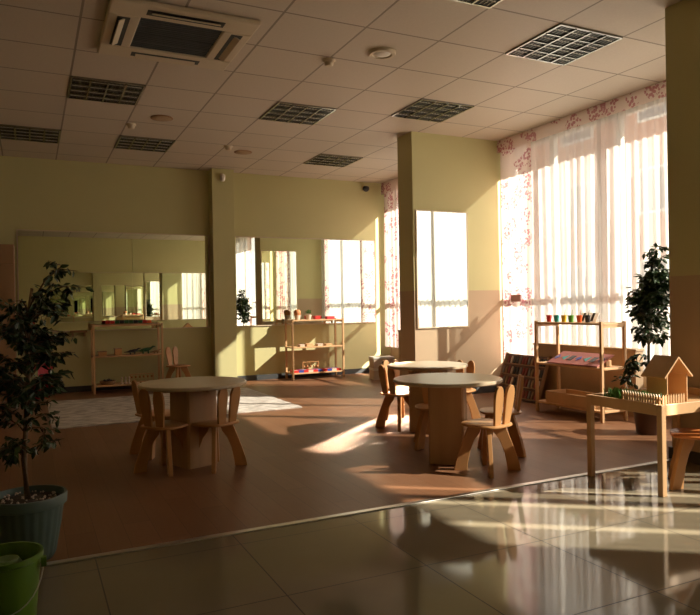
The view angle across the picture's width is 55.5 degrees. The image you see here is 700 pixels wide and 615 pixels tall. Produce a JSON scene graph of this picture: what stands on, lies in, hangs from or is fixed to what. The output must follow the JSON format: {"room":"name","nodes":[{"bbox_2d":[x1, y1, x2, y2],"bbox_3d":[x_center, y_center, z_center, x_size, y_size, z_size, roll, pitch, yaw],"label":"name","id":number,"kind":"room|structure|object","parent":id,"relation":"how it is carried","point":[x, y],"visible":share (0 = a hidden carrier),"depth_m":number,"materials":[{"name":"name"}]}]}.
{"room":"children's room","nodes":[
{"label":"children's room","id":0,"kind":"room"},
{"bbox_2d":[0,156,390,386],"bbox_3d":[-2.669,-0.425,9.084,7.480,3.190,0.200,-1,0,-26],"label":"wall","id":1,"kind":"structure","parent":0,"point":[36,193],"depth_m":9.17,"materials":[{"name":"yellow paint"}]},
{"bbox_2d":[70,330,86,336],"bbox_3d":[-3.474,0.333,8.525,0.200,0.075,0.100,-1,0,-26],"label":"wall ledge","id":2,"kind":"object","parent":1,"relation":"attached to","point":[78,331],"visible":1,"depth_m":8.49,"materials":[{"name":"brown wood"}]},
{"bbox_2d":[16,229,210,331],"bbox_3d":[-3.044,-0.345,8.783,2.406,1.289,0.016,-1,0,-26],"label":"wall mirror","id":3,"kind":"object","parent":1,"relation":"attached to","point":[169,285],"visible":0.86,"depth_m":8.79,"materials":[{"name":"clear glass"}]},
{"bbox_2d":[19,368,368,394],"bbox_3d":[-2.612,1.032,8.871,7.350,0.075,0.215,-1,0,-26],"label":"baseboard","id":4,"kind":"structure","parent":1,"relation":"attached to","point":[359,370],"depth_m":9.62,"materials":[{"name":"grey"}]},
{"bbox_2d":[235,236,375,326],"bbox_3d":[-0.634,-0.389,9.942,2.294,1.289,0.016,-1,0,-26],"label":"wall mirror","id":5,"kind":"object","parent":1,"relation":"attached to","point":[276,277],"visible":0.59,"depth_m":9.91,"materials":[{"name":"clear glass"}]},
{"bbox_2d":[362,186,368,191],"bbox_3d":[0.243,-1.839,10.313,0.110,0.099,0.124,-1,0,-26],"label":"security camera","id":6,"kind":"object","parent":1,"relation":"attached to","point":[364,188],"visible":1,"depth_m":10.27,"materials":[{"name":"black plastic"}]},
{"bbox_2d":[208,168,236,376],"bbox_3d":[-1.775,-0.431,9.292,0.312,2.970,0.200,-1,0,-26],"label":"column","id":7,"kind":"structure","parent":0,"point":[221,193],"depth_m":9.20,"materials":[{"name":"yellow paint"}]},
{"bbox_2d":[220,174,224,180],"bbox_3d":[-1.753,-1.791,9.157,0.068,0.110,0.079,-1,0,-26],"label":"sensor","id":8,"kind":"object","parent":7,"relation":"attached to","point":[222,176],"visible":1,"depth_m":9.13,"materials":[{"name":"beige plastic"}]},
{"bbox_2d":[0,373,671,561],"bbox_3d":[-1.307,1.102,6.161,7.350,0.100,6.230,-1,0,-26],"label":"floor","id":9,"kind":"structure","parent":0,"point":[328,455],"depth_m":4.36,"materials":[{"name":"laminate"}]},
{"bbox_2d":[0,244,16,400],"bbox_3d":[-4.485,0.184,7.817,1.000,1.840,0.461,-1,0,-26],"label":"wardrobe","id":10,"kind":"object","parent":9,"relation":"on","point":[7,251],"visible":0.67,"depth_m":7.81,"materials":[{"name":"brown wood"}]},
{"bbox_2d":[0,261,93,562],"bbox_3d":[-1.324,0.433,2.823,0.468,1.249,0.409,-1,0,-26],"label":"potted tree","id":11,"kind":"object","parent":9,"relation":"on","point":[32,513],"visible":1,"depth_m":2.78,"materials":[{"name":"green plant"}]},
{"bbox_2d":[34,359,54,376],"bbox_3d":[-1.335,0.257,2.903,0.022,0.085,0.098,-1,0,41],"label":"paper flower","id":12,"kind":"object","parent":11,"relation":"attached to","point":[41,370],"visible":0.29,"depth_m":2.90,"materials":[{"name":"pink paper"}]},
{"bbox_2d":[90,322,163,393],"bbox_3d":[-2.877,0.640,8.610,0.860,0.870,0.300,-1,0,-26],"label":"wooden shelf unit","id":13,"kind":"object","parent":9,"relation":"on","point":[92,326],"visible":0.79,"depth_m":8.54,"materials":[{"name":"brown wood"}]},
{"bbox_2d":[97,351,106,355],"bbox_3d":[-3.144,0.582,8.449,0.106,0.057,0.126,-1,0,-26],"label":"wooden box","id":14,"kind":"object","parent":13,"relation":"on","point":[100,353],"visible":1,"depth_m":8.39,"materials":[{"name":"brown wood"}]},
{"bbox_2d":[99,379,115,384],"bbox_3d":[-3.084,0.943,8.475,0.200,0.073,0.200,-1,0,-26],"label":"basket","id":15,"kind":"object","parent":13,"relation":"on","point":[108,381],"visible":1,"depth_m":8.41,"materials":[{"name":"brown wicker"}]},
{"bbox_2d":[114,348,121,354],"bbox_3d":[-2.974,0.564,8.531,0.091,0.087,0.106,-1,0,-26],"label":"wooden box","id":16,"kind":"object","parent":13,"relation":"on","point":[117,351],"visible":1,"depth_m":8.49,"materials":[{"name":"brown wood"}]},
{"bbox_2d":[104,320,151,324],"bbox_3d":[-2.862,0.191,8.609,0.580,0.050,0.100,-1,0,-26],"label":"tray","id":17,"kind":"object","parent":13,"relation":"on","point":[121,321],"visible":1,"depth_m":8.57,"materials":[{"name":"red paint"}]},
{"bbox_2d":[124,348,140,353],"bbox_3d":[-2.811,0.563,8.598,0.210,0.084,0.043,-1,0,-26],"label":"animal","id":18,"kind":"object","parent":13,"relation":"on","point":[132,350],"visible":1,"depth_m":8.59},
{"bbox_2d":[130,373,153,382],"bbox_3d":[-2.723,0.918,8.716,0.300,0.110,0.040,-1,0,-26],"label":"frame","id":19,"kind":"object","parent":13,"relation":"on","point":[139,373],"visible":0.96,"depth_m":8.71,"materials":[{"name":"brown wood"}]},
{"bbox_2d":[136,346,154,353],"bbox_3d":[-2.672,0.552,8.698,0.252,0.101,0.052,-1,0,-26],"label":"animal","id":20,"kind":"object","parent":13,"relation":"on","point":[147,349],"visible":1,"depth_m":8.69},
{"bbox_2d":[129,380,169,459],"bbox_3d":[-1.390,0.784,4.807,0.306,0.543,0.309,-1,0,44],"label":"chair","id":21,"kind":"object","parent":9,"relation":"on","point":[138,438],"visible":0.35,"depth_m":4.79,"materials":[{"name":"brown wood"}]},
{"bbox_2d":[133,388,187,476],"bbox_3d":[-1.196,0.782,4.323,0.306,0.543,0.309,-1,0,22],"label":"chair","id":22,"kind":"object","parent":9,"relation":"on","point":[153,429],"visible":0.94,"depth_m":4.22,"materials":[{"name":"brown wood"}]},
{"bbox_2d":[48,388,301,428],"bbox_3d":[-1.978,1.054,7.242,2.360,0.013,1.940,-1,0,-26],"label":"rug","id":23,"kind":"object","parent":9,"relation":"on","point":[109,410],"visible":0.56,"depth_m":6.97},
{"bbox_2d":[165,346,190,378],"bbox_3d":[-2.273,0.792,8.812,0.309,0.543,0.306,-1,0,39],"label":"chair","id":24,"kind":"object","parent":9,"relation":"on","point":[178,367],"visible":0.8,"depth_m":8.82,"materials":[{"name":"brown wood"}]},
{"bbox_2d":[137,376,245,468],"bbox_3d":[-1.050,0.775,4.472,0.710,0.551,0.710,-1,0,44],"label":"round table","id":25,"kind":"object","parent":9,"relation":"on","point":[192,399],"visible":0.99,"depth_m":4.37,"materials":[{"name":"laminate"}]},
{"bbox_2d":[192,387,246,473],"bbox_3d":[-0.889,0.776,4.393,0.309,0.543,0.306,-1,0,37],"label":"chair","id":26,"kind":"object","parent":9,"relation":"on","point":[226,424],"visible":0.91,"depth_m":4.34,"materials":[{"name":"brown wood"}]},
{"bbox_2d":[284,318,344,379],"bbox_3d":[-0.516,0.597,9.768,0.820,0.870,0.300,-1,0,-26],"label":"wooden shelf unit","id":27,"kind":"object","parent":9,"relation":"on","point":[286,321],"visible":0.94,"depth_m":9.71,"materials":[{"name":"brown wood"}]},
{"bbox_2d":[294,309,300,319],"bbox_3d":[-0.764,0.103,9.642,0.104,0.150,0.104,-1,0,-26],"label":"basket pot","id":28,"kind":"object","parent":27,"relation":"on","point":[297,313],"visible":1,"depth_m":9.60,"materials":[{"name":"brown ceramic"}]},
{"bbox_2d":[305,310,310,319],"bbox_3d":[-0.605,0.102,9.726,0.090,0.146,0.099,-1,0,-26],"label":"plant","id":29,"kind":"object","parent":27,"relation":"on","point":[308,317],"visible":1,"depth_m":9.70,"materials":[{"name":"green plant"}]},
{"bbox_2d":[302,361,318,368],"bbox_3d":[-0.578,0.864,9.792,0.260,0.140,0.040,-1,0,-26],"label":"frame","id":30,"kind":"object","parent":27,"relation":"on","point":[309,361],"visible":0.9,"depth_m":9.79,"materials":[{"name":"brown wood"}]},
{"bbox_2d":[294,368,340,372],"bbox_3d":[-0.470,0.916,9.684,0.740,0.032,0.032,-1,0,-26],"label":"rod","id":31,"kind":"object","parent":27,"relation":"on","point":[330,369],"visible":1,"depth_m":9.67,"materials":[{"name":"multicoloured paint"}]},
{"bbox_2d":[325,316,334,318],"bbox_3d":[-0.299,0.148,9.831,0.126,0.042,0.096,-1,0,-26],"label":"box","id":32,"kind":"object","parent":27,"relation":"on","point":[326,317],"visible":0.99,"depth_m":9.79,"materials":[{"name":"red plastic"}]},
{"bbox_2d":[40,458,671,566],"bbox_3d":[-0.568,1.042,3.060,5.995,0.006,0.036,-1,0,-26],"label":"threshold strip","id":33,"kind":"object","parent":9,"relation":"on","point":[98,555],"visible":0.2,"depth_m":3.25,"materials":[{"name":"silver metal"}]},
{"bbox_2d":[369,367,379,379],"bbox_3d":[0.452,0.936,9.477,0.310,0.158,0.250,-1,0,-14],"label":"storage box","id":34,"kind":"object","parent":9,"relation":"on","point":[373,373],"visible":0.4,"depth_m":9.34,"materials":[{"name":"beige wood"}]},
{"bbox_2d":[369,356,393,368],"bbox_3d":[0.449,0.776,9.477,0.310,0.158,0.250,-1,0,-14],"label":"storage box","id":35,"kind":"object","parent":34,"relation":"on","point":[374,361],"visible":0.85,"depth_m":9.36,"materials":[{"name":"white cardboard"}]},
{"bbox_2d":[375,364,408,431],"bbox_3d":[0.416,0.751,5.688,0.309,0.543,0.306,-1,0,-41],"label":"chair","id":36,"kind":"object","parent":9,"relation":"on","point":[389,395],"visible":0.76,"depth_m":5.63,"materials":[{"name":"brown wood"}]},
{"bbox_2d":[383,359,408,422],"bbox_3d":[0.462,0.750,6.034,0.306,0.543,0.309,-1,0,-36],"label":"chair","id":37,"kind":"object","parent":9,"relation":"on","point":[385,362],"visible":0.37,"depth_m":6.10,"materials":[{"name":"brown wood"}]},
{"bbox_2d":[398,330,400,375],"bbox_3d":[1.151,0.664,9.039,0.110,0.680,1.820,-1,0,-26],"label":"radiator cover","id":38,"kind":"object","parent":9,"relation":"on","point":[399,331],"visible":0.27,"depth_m":9.79,"materials":[{"name":"beige wood"}]},
{"bbox_2d":[387,361,467,433],"bbox_3d":[0.642,0.744,5.498,0.660,0.551,0.660,-1,0,44],"label":"round table","id":39,"kind":"object","parent":9,"relation":"on","point":[413,367],"visible":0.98,"depth_m":5.43,"materials":[{"name":"laminate"}]},
{"bbox_2d":[414,370,443,450],"bbox_3d":[0.620,0.749,4.900,0.306,0.543,0.309,-1,0,4],"label":"chair","id":40,"kind":"object","parent":9,"relation":"on","point":[420,433],"visible":0.39,"depth_m":4.82,"materials":[{"name":"brown wood"}]},
{"bbox_2d":[393,373,502,464],"bbox_3d":[0.653,0.745,4.437,0.720,0.551,0.720,-1,0,15],"label":"round table","id":41,"kind":"object","parent":9,"relation":"on","point":[447,396],"visible":0.99,"depth_m":4.33,"materials":[{"name":"laminate"}]},
{"bbox_2d":[456,360,480,418],"bbox_3d":[0.944,0.742,5.821,0.306,0.543,0.309,-1,0,39],"label":"chair","id":42,"kind":"object","parent":9,"relation":"on","point":[471,403],"visible":0.25,"depth_m":5.82,"materials":[{"name":"brown wood"}]},
{"bbox_2d":[454,384,520,477],"bbox_3d":[0.856,0.746,4.167,0.306,0.543,0.309,-1,0,-41],"label":"chair","id":43,"kind":"object","parent":9,"relation":"on","point":[496,424],"visible":1,"depth_m":4.14,"materials":[{"name":"brown wood"}]},
{"bbox_2d":[477,374,525,457],"bbox_3d":[1.052,0.742,4.650,0.309,0.543,0.306,-1,0,6],"label":"chair","id":44,"kind":"object","parent":9,"relation":"on","point":[514,432],"visible":0.65,"depth_m":4.55,"materials":[{"name":"brown wood"}]},
{"bbox_2d":[496,352,551,402],"bbox_3d":[1.863,0.754,7.233,0.207,0.490,0.760,-1,0,-22],"label":"bookshelf","id":45,"kind":"object","parent":9,"relation":"on","point":[513,365],"visible":0.66,"depth_m":7.19,"materials":[{"name":"red wood"}]},
{"bbox_2d":[534,320,627,422],"bbox_3d":[2.107,0.557,6.137,0.300,0.870,0.840,-1,0,-26],"label":"wooden shelf unit","id":46,"kind":"object","parent":9,"relation":"on","point":[602,410],"visible":0.84,"depth_m":5.87,"materials":[{"name":"brown wood"}]},
{"bbox_2d":[546,310,551,321],"bbox_3d":[1.916,0.079,6.402,0.060,0.116,0.062,-1,0,-26],"label":"cup","id":47,"kind":"object","parent":46,"relation":"on","point":[549,317],"visible":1,"depth_m":6.38,"materials":[{"name":"red plastic"}]},
{"bbox_2d":[553,312,559,321],"bbox_3d":[1.959,0.079,6.312,0.060,0.116,0.062,-1,0,-26],"label":"cup","id":48,"kind":"object","parent":46,"relation":"on","point":[556,317],"visible":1,"depth_m":6.29,"materials":[{"name":"teal plastic"}]},
{"bbox_2d":[561,310,566,321],"bbox_3d":[2.000,0.078,6.226,0.060,0.116,0.062,-1,0,-26],"label":"cup","id":49,"kind":"object","parent":46,"relation":"on","point":[563,317],"visible":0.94,"depth_m":6.21,"materials":[{"name":"yellow plastic"}]},
{"bbox_2d":[567,310,573,321],"bbox_3d":[2.039,0.078,6.145,0.060,0.116,0.062,-1,0,-26],"label":"cup","id":50,"kind":"object","parent":46,"relation":"on","point":[570,317],"visible":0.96,"depth_m":6.12,"materials":[{"name":"green plastic"}]},
{"bbox_2d":[546,389,606,409],"bbox_3d":[2.112,0.841,6.137,0.260,0.105,0.600,-1,0,-26],"label":"wooden crate","id":51,"kind":"object","parent":46,"relation":"on","point":[576,398],"visible":0.54,"depth_m":6.17,"materials":[{"name":"brown wood"}]},
{"bbox_2d":[576,311,582,321],"bbox_3d":[2.085,0.077,6.051,0.060,0.116,0.062,-1,0,-26],"label":"cup","id":52,"kind":"object","parent":46,"relation":"on","point":[579,317],"visible":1,"depth_m":6.03,"materials":[{"name":"orange plastic"}]},
{"bbox_2d":[547,351,614,367],"bbox_3d":[2.099,0.471,6.089,0.213,0.104,0.620,-1,0,-26],"label":"letter board","id":53,"kind":"object","parent":46,"relation":"on","point":[565,357],"visible":0.97,"depth_m":6.06,"materials":[{"name":"pink"}]},
{"bbox_2d":[584,310,590,322],"bbox_3d":[2.128,0.076,5.960,0.060,0.116,0.062,-1,0,-26],"label":"cup","id":54,"kind":"object","parent":46,"relation":"on","point":[587,317],"visible":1,"depth_m":5.94,"materials":[{"name":"black plastic"}]},
{"bbox_2d":[581,313,599,321],"bbox_3d":[2.190,0.091,6.113,0.051,0.087,0.220,-1,0,-26],"label":"open book","id":55,"kind":"object","parent":46,"relation":"on","point":[594,316],"visible":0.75,"depth_m":6.06,"materials":[{"name":"paper"}]},
{"bbox_2d":[533,343,643,416],"bbox_3d":[2.322,0.683,6.606,0.110,0.610,1.360,-1,0,-26],"label":"radiator cover","id":56,"kind":"object","parent":9,"relation":"on","point":[587,380],"visible":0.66,"depth_m":6.51,"materials":[{"name":"beige wood"}]},
{"bbox_2d":[611,242,669,434],"bbox_3d":[2.375,0.244,5.229,0.485,1.490,0.435,-1,0,-14],"label":"potted tree","id":57,"kind":"object","parent":9,"relation":"on","point":[654,284],"visible":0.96,"depth_m":5.17,"materials":[{"name":"green plant"}]},
{"bbox_2d":[0,0,681,182],"bbox_3d":[-0.574,-1.989,4.670,7.480,0.120,9.590,-1,0,-26],"label":"ceiling","id":58,"kind":"structure","parent":0,"point":[447,50],"depth_m":5.62,"materials":[{"name":"tile"}]},
{"bbox_2d":[0,124,60,143],"bbox_3d":[-3.471,-1.874,7.216,0.596,0.018,0.596,-1,0,-26],"label":"recessed light","id":59,"kind":"object","parent":58,"relation":"in","point":[11,132],"visible":1,"depth_m":7.20,"materials":[{"name":"silver metal"}]},
{"bbox_2d":[67,76,145,105],"bbox_3d":[-2.150,-1.894,5.854,0.596,0.018,0.596,-1,0,-26],"label":"recessed light","id":60,"kind":"object","parent":58,"relation":"in","point":[81,88],"visible":1,"depth_m":5.83,"materials":[{"name":"silver metal"}]},
{"bbox_2d":[126,123,135,129],"bbox_3d":[-2.271,-1.878,6.910,0.100,0.050,0.100,-1,0,-26],"label":"smoke detector","id":61,"kind":"object","parent":58,"relation":"attached to","point":[131,126],"visible":1,"depth_m":6.88,"materials":[{"name":"beige plastic"}]},
{"bbox_2d":[114,135,174,151],"bbox_3d":[-2.390,-1.894,7.737,0.596,0.018,0.596,-1,0,-26],"label":"recessed light","id":62,"kind":"object","parent":58,"relation":"in","point":[124,142],"visible":1,"depth_m":7.71,"materials":[{"name":"silver metal"}]},
{"bbox_2d":[150,115,172,121],"bbox_3d":[-1.895,-1.903,6.703,0.220,0.013,0.220,-1,0,-26],"label":"ceiling speaker","id":63,"kind":"object","parent":58,"relation":"attached to","point":[163,118],"visible":1,"depth_m":6.68},
{"bbox_2d":[97,0,260,70],"bbox_3d":[-1.230,-1.889,4.686,0.956,0.057,0.956,-1,0,-26],"label":"air conditioner","id":64,"kind":"object","parent":58,"relation":"attached to","point":[137,29],"visible":1,"depth_m":4.60,"materials":[{"name":"beige plastic"}]},
{"bbox_2d":[109,16,129,45],"bbox_3d":[-1.567,-1.871,4.524,0.080,0.034,0.500,-1,0,-26],"label":"outlet","id":65,"kind":"object","parent":64,"relation":"attached to","point":[119,30],"depth_m":4.50,"materials":[{"name":"beige plastic"}]},
{"bbox_2d":[130,52,199,66],"bbox_3d":[-1.392,-1.875,5.024,0.500,0.034,0.080,-1,0,-26],"label":"outlet","id":66,"kind":"object","parent":64,"relation":"attached to","point":[138,55],"depth_m":5.01,"materials":[{"name":"beige plastic"}]},
{"bbox_2d":[130,18,221,56],"bbox_3d":[-1.230,-1.903,4.686,0.540,0.024,0.540,-1,0,-26],"label":"grille","id":67,"kind":"object","parent":64,"relation":"attached to","point":[152,35],"depth_m":4.69,"materials":[{"name":"grey"}]},
{"bbox_2d":[146,10,225,27],"bbox_3d":[-1.067,-1.879,4.349,0.500,0.034,0.080,-1,0,-26],"label":"outlet","id":68,"kind":"object","parent":64,"relation":"attached to","point":[160,14],"depth_m":4.34,"materials":[{"name":"beige plastic"}]},
{"bbox_2d":[214,35,242,61],"bbox_3d":[-0.891,-1.883,4.849,0.080,0.034,0.500,-1,0,-26],"label":"outlet","id":69,"kind":"object","parent":64,"relation":"attached to","point":[230,44],"depth_m":4.83,"materials":[{"name":"beige plastic"}]},
{"bbox_2d":[224,145,232,150],"bbox_3d":[-1.446,-1.894,7.917,0.100,0.050,0.100,-1,0,-26],"label":"smoke detector","id":70,"kind":"object","parent":58,"relation":"attached to","point":[227,147],"visible":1,"depth_m":7.89,"materials":[{"name":"beige plastic"}]},
{"bbox_2d":[234,150,251,154],"bbox_3d":[-1.321,-1.916,8.232,0.220,0.013,0.220,-1,0,-26],"label":"ceiling speaker","id":71,"kind":"object","parent":58,"relation":"attached to","point":[241,152],"visible":1,"depth_m":8.20},
{"bbox_2d":[259,102,336,124],"bbox_3d":[-0.528,-1.924,6.635,0.596,0.018,0.596,-1,0,-26],"label":"recessed light","id":72,"kind":"object","parent":58,"relation":"in","point":[286,112],"visible":1,"depth_m":6.61,"materials":[{"name":"silver metal"}]},
{"bbox_2d":[323,57,334,66],"bbox_3d":[-0.164,-1.912,5.205,0.100,0.050,0.100,-1,0,-26],"label":"smoke detector","id":73,"kind":"object","parent":58,"relation":"attached to","point":[328,62],"visible":1,"depth_m":5.17,"materials":[{"name":"beige plastic"}]},
{"bbox_2d":[303,153,362,166],"bbox_3d":[-0.227,-1.933,8.777,0.596,0.018,0.596,-1,0,-26],"label":"recessed light","id":74,"kind":"object","parent":58,"relation":"in","point":[321,159],"visible":1,"depth_m":8.75,"materials":[{"name":"silver metal"}]},
{"bbox_2d":[368,47,395,59],"bbox_3d":[0.245,-1.931,5.069,0.210,0.025,0.210,-1,0,-26],"label":"recessed light","id":75,"kind":"object","parent":58,"relation":"in","point":[379,53],"visible":1,"depth_m":5.04,"materials":[{"name":"beige plastic"}]},
{"bbox_2d":[381,178,397,194],"bbox_3d":[1.034,-1.863,9.326,0.011,0.175,2.510,-1,0,-26],"label":"floral valance","id":76,"kind":"object","parent":58,"relation":"hanging from","point":[392,185],"visible":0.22,"depth_m":10.22,"materials":[{"name":"fabric"}]},
{"bbox_2d":[391,98,473,122],"bbox_3d":[0.813,-1.947,6.614,0.596,0.018,0.596,-1,0,-26],"label":"recessed light","id":77,"kind":"object","parent":58,"relation":"in","point":[422,109],"visible":1,"depth_m":6.59,"materials":[{"name":"silver metal"}]},
{"bbox_2d":[452,0,502,8],"bbox_3d":[0.772,-1.942,3.931,0.596,0.018,0.596,-1,0,-26],"label":"recessed light","id":78,"kind":"object","parent":58,"relation":"in","point":[489,4],"visible":1,"depth_m":4.25,"materials":[{"name":"silver metal"}]},
{"bbox_2d":[505,23,622,65],"bbox_3d":[1.593,-1.958,4.992,0.596,0.018,0.596,-1,0,-26],"label":"recessed light","id":79,"kind":"object","parent":58,"relation":"in","point":[562,44],"visible":1,"depth_m":4.96,"materials":[{"name":"silver metal"}]},
{"bbox_2d":[502,80,664,139],"bbox_3d":[2.620,-1.967,6.234,0.110,0.040,3.740,-1,0,-26],"label":"rail","id":80,"kind":"object","parent":58,"relation":"attached to","point":[664,80],"visible":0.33,"depth_m":6.58,"materials":[{"name":"beige plastic"}]},
{"bbox_2d":[500,142,532,357],"bbox_3d":[1.898,-0.639,7.647,0.062,2.585,0.530,-1,0,-26],"label":"floral curtain","id":81,"kind":"object","parent":80,"relation":"hanging from","point":[515,163],"visible":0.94,"depth_m":7.64,"materials":[{"name":"fabric"}]},
{"bbox_2d":[529,120,601,355],"bbox_3d":[2.251,-0.654,6.996,0.076,2.565,1.050,-1,0,-26],"label":"sheer curtain","id":82,"kind":"object","parent":80,"relation":"hanging from","point":[564,210],"visible":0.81,"depth_m":6.99,"materials":[{"name":"white fabric"}]},
{"bbox_2d":[497,80,665,152],"bbox_3d":[2.535,-1.901,6.220,0.010,0.140,3.670,-1,0,-26],"label":"floral valance","id":83,"kind":"object","parent":80,"relation":"hanging from","point":[657,91],"visible":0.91,"depth_m":6.60,"materials":[{"name":"fabric"}]},
{"bbox_2d":[596,97,670,370],"bbox_3d":[2.938,-0.664,5.590,0.110,2.565,2.200,-1,0,-26],"label":"sheer curtain","id":84,"kind":"object","parent":80,"relation":"hanging from","point":[634,174],"visible":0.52,"depth_m":6.23,"materials":[{"name":"white fabric"}]},
{"bbox_3d":[1.107,-1.946,9.378,0.110,0.040,2.560,-1,0,-26],"label":"rail","id":85,"kind":"object","parent":58,"relation":"attached to","visible":0},
{"bbox_2d":[384,190,399,347],"bbox_3d":[0.728,-0.653,10.087,0.055,2.525,0.780,-1,0,-26],"label":"floral curtain","id":86,"kind":"object","parent":85,"relation":"hanging from","point":[391,222],"visible":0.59,"depth_m":10.25,"materials":[{"name":"fabric"}]},
{"bbox_2d":[37,461,699,614],"bbox_3d":[0.771,1.073,1.840,7.350,0.100,3.360,-1,0,-26],"label":"floor","id":87,"kind":"structure","parent":0,"point":[605,543],"depth_m":2.69,"materials":[{"name":"tile"}]},
{"bbox_2d":[0,541,46,614],"bbox_3d":[-1.109,0.925,2.144,0.242,0.262,0.230,-1,0,-26],"label":"bucket","id":88,"kind":"object","parent":87,"relation":"on","point":[19,581],"visible":1,"depth_m":2.10,"materials":[{"name":"green plastic"}]},
{"bbox_2d":[0,555,21,565],"bbox_3d":[-1.134,0.876,2.156,0.144,0.332,0.100,-1,0,-26],"label":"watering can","id":89,"kind":"object","parent":88,"relation":"in","point":[7,559],"visible":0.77,"depth_m":2.17,"materials":[{"name":"green plastic"}]},
{"bbox_2d":[586,387,699,496],"bbox_3d":[1.887,0.756,3.927,0.780,0.488,0.530,-1,0,-26],"label":"table","id":90,"kind":"object","parent":87,"relation":"on","point":[597,399],"visible":0.65,"depth_m":3.66,"materials":[{"name":"brown wood"}]},
{"bbox_2d":[602,386,669,403],"bbox_3d":[1.634,0.509,3.787,0.157,0.095,0.419,-1,0,-26],"label":"grass","id":91,"kind":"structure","parent":90,"relation":"on","point":[614,393],"depth_m":3.85,"materials":[{"name":"green plant"}]},
{"bbox_2d":[622,390,661,404],"bbox_3d":[1.606,0.512,3.676,0.010,0.090,0.260,-1,0,-26],"label":"fence","id":92,"kind":"object","parent":90,"relation":"on","point":[640,397],"visible":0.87,"depth_m":3.67,"materials":[{"name":"brown wood"}]},
{"bbox_2d":[641,355,692,401],"bbox_3d":[1.847,0.416,3.882,0.236,0.273,0.165,-1,0,-26],"label":"house","id":93,"kind":"object","parent":90,"relation":"on","point":[664,374],"visible":0.7,"depth_m":3.87,"materials":[{"name":"brown wood"}]},
{"bbox_2d":[661,392,684,404],"bbox_3d":[1.749,0.510,3.604,0.180,0.090,0.010,-1,0,-26],"label":"fence","id":94,"kind":"object","parent":90,"relation":"on","point":[673,398],"visible":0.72,"depth_m":3.60,"materials":[{"name":"brown wood"}]},
{"bbox_2d":[688,394,699,401],"bbox_3d":[1.883,0.558,3.926,0.744,0.012,0.494,-1,0,-26],"label":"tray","id":95,"kind":"object","parent":90,"relation":"on","point":[691,397],"depth_m":4.06,"materials":[{"name":"brown wood"}]},
{"bbox_2d":[668,428,699,489],"bbox_3d":[1.950,0.728,3.728,0.309,0.543,0.306,-1,0,24],"label":"chair","id":96,"kind":"object","parent":87,"relation":"on","point":[686,437],"visible":1,"depth_m":3.68,"materials":[{"name":"brown wood"}]},
{"bbox_2d":[668,446,699,464],"bbox_3d":[2.516,0.951,4.311,0.650,0.075,0.530,-1,0,-26],"label":"baseboard","id":97,"kind":"structure","parent":87,"relation":"on","point":[694,457],"depth_m":4.25,"materials":[{"name":"grey"}]},
{"bbox_2d":[397,131,503,385],"bbox_3d":[1.225,-0.480,7.816,1.300,2.970,0.320,-1,0,-26],"label":"wall","id":98,"kind":"structure","parent":0,"point":[437,172],"depth_m":7.67,"materials":[{"name":"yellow paint"}]},
{"bbox_2d":[415,209,468,328],"bbox_3d":[1.051,-0.432,7.546,0.694,1.324,0.016,-1,0,-26],"label":"wall mirror","id":99,"kind":"object","parent":98,"relation":"attached to","point":[442,281],"visible":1,"depth_m":7.54,"materials":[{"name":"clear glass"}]},
{"bbox_2d":[471,385,496,393],"bbox_3d":[1.243,0.967,7.816,1.315,0.075,0.350,-1,0,-26],"label":"baseboard","id":100,"kind":"structure","parent":98,"relation":"attached to","point":[487,389],"depth_m":7.78,"materials":[{"name":"grey"}]},
{"bbox_2d":[391,347,671,416],"bbox_3d":[2.765,-0.454,6.266,0.130,3.070,9.590,-1,0,-26],"label":"wall","id":101,"kind":"structure","parent":0,"point":[394,351],"depth_m":10.37,"materials":[{"name":"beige paint"}]},
{"bbox_2d":[665,0,699,452],"bbox_3d":[2.491,-0.496,4.309,0.620,2.970,0.500,-1,0,-26],"label":"wall pillar","id":102,"kind":"structure","parent":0,"point":[682,19],"depth_m":4.28,"materials":[{"name":"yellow paint"}]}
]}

